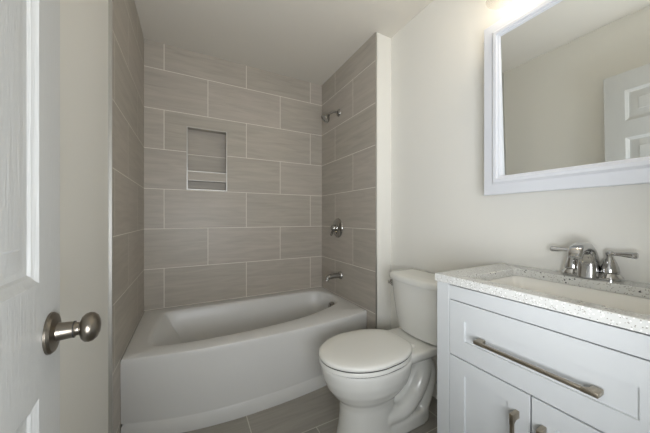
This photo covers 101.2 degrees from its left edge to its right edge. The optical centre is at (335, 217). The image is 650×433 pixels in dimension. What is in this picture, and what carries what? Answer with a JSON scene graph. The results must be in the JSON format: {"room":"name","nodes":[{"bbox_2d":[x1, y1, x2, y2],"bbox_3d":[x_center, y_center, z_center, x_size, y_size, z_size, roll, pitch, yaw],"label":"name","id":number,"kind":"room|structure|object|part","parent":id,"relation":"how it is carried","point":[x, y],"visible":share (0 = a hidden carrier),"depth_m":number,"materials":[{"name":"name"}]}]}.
{"room":"bathroom","nodes":[
{"label":"bathroom","id":0,"kind":"room"},
{"bbox_2d":[60,0,143,432],"bbox_3d":[-0.877,-0.124,0.823,0.151,2.440,2.600,0,0,-29],"label":"wall","id":1,"kind":"structure","parent":0,"point":[102,41],"depth_m":1.05,"materials":[{"name":"white paint"}]},
{"bbox_3d":[-0.990,-0.124,1.171,0.013,2.440,0.009,0,0,-29],"label":"edge trim","id":2,"kind":"part","parent":1,"relation":"part of","materials":[{"name":"silver metal"}]},
{"bbox_2d":[144,39,321,311],"bbox_3d":[-0.744,-0.124,2.448,1.950,2.440,0.120,0,0,-29],"label":"wall","id":3,"kind":"structure","parent":0,"point":[261,235],"depth_m":2.30,"materials":[{"name":"tile"}]},
{"bbox_2d":[186,126,226,190],"bbox_3d":[-1.087,-0.480,2.252,0.303,0.508,0.113,0,0,-29],"label":"shower niche","id":4,"kind":"object","parent":3,"relation":"attached to","point":[206,152],"visible":0.98,"depth_m":2.26,"materials":[{"name":"tile"}]},
{"bbox_2d":[188,171,225,182],"bbox_3d":[-1.083,-0.339,2.244,0.286,0.069,0.090,0,0,-29],"label":"shelf","id":5,"kind":"object","parent":4,"relation":"attached to","point":[193,176],"depth_m":2.22,"materials":[{"name":"tile"}]},
{"bbox_2d":[134,0,432,85],"bbox_3d":[-0.137,-1.374,1.343,1.950,0.060,2.800,0,0,-29],"label":"ceiling","id":6,"kind":"structure","parent":0,"point":[304,40],"depth_m":1.89,"materials":[{"name":"grey paint"}]},
{"bbox_2d":[183,385,436,432],"bbox_3d":[-0.137,1.126,1.343,1.950,0.060,2.800,0,0,-29],"label":"floor","id":7,"kind":"structure","parent":0,"point":[317,411],"depth_m":1.45,"materials":[{"name":"tile"}]},
{"bbox_2d":[120,287,366,432],"bbox_3d":[-0.570,0.896,1.952,1.475,0.400,0.910,0,0,-29],"label":"bathtub","id":8,"kind":"object","parent":7,"relation":"on","point":[186,368],"visible":0.95,"depth_m":1.55,"materials":[{"name":"white ceramic"}]},
{"bbox_2d":[319,268,436,432],"bbox_3d":[0.309,0.715,1.365,0.766,0.763,0.550,0,0,-29],"label":"toilet","id":9,"kind":"object","parent":7,"relation":"on","point":[382,381],"visible":0.97,"depth_m":1.35,"materials":[{"name":"white ceramic"}]},
{"bbox_3d":[0.148,0.692,1.369,0.486,0.020,0.386,0,0,-29],"label":"seat","id":10,"kind":"part","parent":9,"relation":"part of","materials":[{"name":"white plastic"}]},
{"bbox_3d":[0.148,0.664,1.369,0.488,0.024,0.388,0,0,-29],"label":"lid","id":11,"kind":"part","parent":9,"relation":"part of","materials":[{"name":"white plastic"}]},
{"bbox_3d":[0.262,0.890,1.432,0.723,0.412,0.373,0,0,-29],"label":"bowl","id":12,"kind":"part","parent":9,"relation":"part of","materials":[{"name":"white ceramic"}]},
{"bbox_3d":[0.504,0.352,1.547,0.248,0.038,0.418,0,0,-29],"label":"tank lid","id":13,"kind":"part","parent":9,"relation":"part of","materials":[{"name":"white ceramic"}]},
{"bbox_3d":[0.508,0.526,1.549,0.227,0.304,0.396,0,0,-29],"label":"tank","id":14,"kind":"part","parent":9,"relation":"part of","materials":[{"name":"white ceramic"}]},
{"bbox_2d":[437,281,649,432],"bbox_3d":[0.744,0.672,0.864,0.503,0.849,0.654,0,0,-29],"label":"bathroom vanity","id":15,"kind":"object","parent":7,"relation":"on","point":[504,365],"visible":0.96,"depth_m":0.76,"materials":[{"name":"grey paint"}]},
{"bbox_3d":[0.497,0.741,0.883,0.018,0.466,0.268,0,0,-29],"label":"door","id":16,"kind":"part","parent":15,"relation":"part of","materials":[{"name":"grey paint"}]},
{"bbox_3d":[0.522,0.637,0.780,0.035,0.135,0.012,0,0,-29],"label":"door pull","id":17,"kind":"part","parent":15,"relation":"part of","materials":[{"name":"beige metal"}]},
{"bbox_3d":[0.539,0.408,0.750,0.035,0.012,0.306,0,0,-29],"label":"drawer pull","id":18,"kind":"part","parent":15,"relation":"part of","materials":[{"name":"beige metal"}]},
{"bbox_3d":[0.555,0.637,0.721,0.035,0.135,0.012,0,0,-29],"label":"door pull","id":19,"kind":"part","parent":15,"relation":"part of","materials":[{"name":"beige metal"}]},
{"bbox_2d":[435,263,649,334],"bbox_3d":[0.757,0.231,0.870,0.476,0.029,0.668,0,0,-29],"label":"countertop","id":20,"kind":"structure","parent":15,"relation":"on","point":[475,278],"depth_m":0.84,"materials":[{"name":"stone"}]},
{"bbox_2d":[487,276,649,314],"bbox_3d":[0.736,0.316,0.859,0.349,0.139,0.484,0,0,-29],"label":"sink basin","id":21,"kind":"object","parent":20,"relation":"in","point":[636,304],"visible":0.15,"depth_m":0.94,"materials":[{"name":"white ceramic"}]},
{"bbox_2d":[550,242,638,281],"bbox_3d":[0.906,0.151,0.968,0.192,0.130,0.192,0,0,11],"label":"faucet","id":22,"kind":"object","parent":20,"relation":"on","point":[582,260],"visible":1,"depth_m":0.93,"materials":[{"name":"silver metal"}]},
{"bbox_3d":[0.877,0.123,1.043,0.024,0.022,0.061,0,0,-29],"label":"lever","id":23,"kind":"part","parent":22,"relation":"part of","materials":[{"name":"silver metal"}]},
{"bbox_3d":[0.902,0.160,1.014,0.070,0.094,0.070,0,0,-29],"label":"handle","id":24,"kind":"part","parent":22,"relation":"part of","materials":[{"name":"silver metal"}]},
{"bbox_3d":[0.873,0.149,0.940,0.161,0.127,0.062,0,0,-29],"label":"spout","id":25,"kind":"part","parent":22,"relation":"part of","materials":[{"name":"silver metal"}]},
{"bbox_3d":[0.925,0.211,0.968,0.052,0.011,0.156,0,0,-29],"label":"plate","id":26,"kind":"part","parent":22,"relation":"part of","materials":[{"name":"silver metal"}]},
{"bbox_3d":[0.951,0.160,0.925,0.070,0.094,0.070,0,0,-29],"label":"handle","id":27,"kind":"part","parent":22,"relation":"part of","materials":[{"name":"silver metal"}]},
{"bbox_3d":[0.962,0.123,0.888,0.024,0.022,0.061,0,0,-29],"label":"lever","id":28,"kind":"part","parent":22,"relation":"part of","materials":[{"name":"silver metal"}]},
{"bbox_3d":[0.628,0.741,0.644,0.018,0.466,0.268,0,0,-29],"label":"door","id":29,"kind":"part","parent":15,"relation":"part of","materials":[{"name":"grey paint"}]},
{"bbox_2d":[322,0,649,380],"bbox_3d":[0.624,-0.124,1.648,0.322,2.440,2.600,0,0,-29],"label":"wall","id":30,"kind":"structure","parent":0,"point":[403,155],"depth_m":1.67,"materials":[{"name":"white paint"}]},
{"bbox_2d":[321,109,340,122],"bbox_3d":[-0.051,-0.910,2.373,0.169,0.133,0.084,0,0,-25],"label":"shower","id":31,"kind":"object","parent":30,"relation":"attached to","point":[325,117],"visible":1,"depth_m":2.36,"materials":[{"name":"silver metal"}]},
{"bbox_2d":[325,271,342,280],"bbox_3d":[-0.025,0.513,2.335,0.156,0.075,0.072,0,0,-29],"label":"tub spout","id":32,"kind":"object","parent":30,"relation":"attached to","point":[339,274],"visible":1,"depth_m":2.32,"materials":[{"name":"silver metal"}]},
{"bbox_3d":[-0.028,0.519,2.333,0.151,0.063,0.045,0,0,-29],"label":"spout","id":33,"kind":"part","parent":32,"relation":"part of","materials":[{"name":"silver metal"}]},
{"bbox_2d":[330,218,342,237],"bbox_3d":[-0.011,0.092,2.399,0.068,0.176,0.176,0,0,-29],"label":"shower valve","id":34,"kind":"object","parent":30,"relation":"attached to","point":[337,227],"visible":1,"depth_m":2.37,"materials":[{"name":"silver metal"}]},
{"bbox_3d":[-0.024,0.092,2.392,0.038,0.062,0.062,0,0,-29],"label":"valve handle","id":35,"kind":"part","parent":34,"relation":"part of","materials":[{"name":"silver metal"}]},
{"bbox_3d":[0.292,-0.124,1.929,0.012,2.440,0.003,0,0,-29],"label":"edge trim","id":36,"kind":"part","parent":30,"relation":"part of","materials":[{"name":"silver metal"}]},
{"bbox_2d":[433,381,436,398],"bbox_3d":[0.554,1.046,1.603,0.128,0.100,0.822,0,0,-29],"label":"baseboard","id":37,"kind":"structure","parent":30,"relation":"attached to","point":[435,386],"depth_m":1.62,"materials":[{"name":"white paint"}]},
{"bbox_2d":[484,0,649,195],"bbox_3d":[0.907,-0.494,0.959,0.127,0.778,0.720,0,0,-29],"label":"mirror","id":38,"kind":"object","parent":30,"relation":"attached to","point":[567,82],"visible":1,"depth_m":0.98,"materials":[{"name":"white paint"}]},
{"bbox_3d":[0.503,-0.124,0.178,1.950,2.440,0.120,0,0,-29],"label":"wall","id":39,"kind":"structure","parent":0,"visible":0},
{"bbox_2d":[0,0,100,432],"bbox_3d":[-0.374,0.075,0.235,0.112,2.018,0.756,0,0,-29],"label":"door","id":40,"kind":"structure","parent":39,"relation":"in","point":[32,329],"depth_m":0.45,"materials":[{"name":"grey paint"}]},
{"bbox_3d":[-0.529,0.219,0.516,0.034,0.077,0.077,0,0,-32],"label":"knob","id":41,"kind":"part","parent":40,"relation":"part of","materials":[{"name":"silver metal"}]}
]}

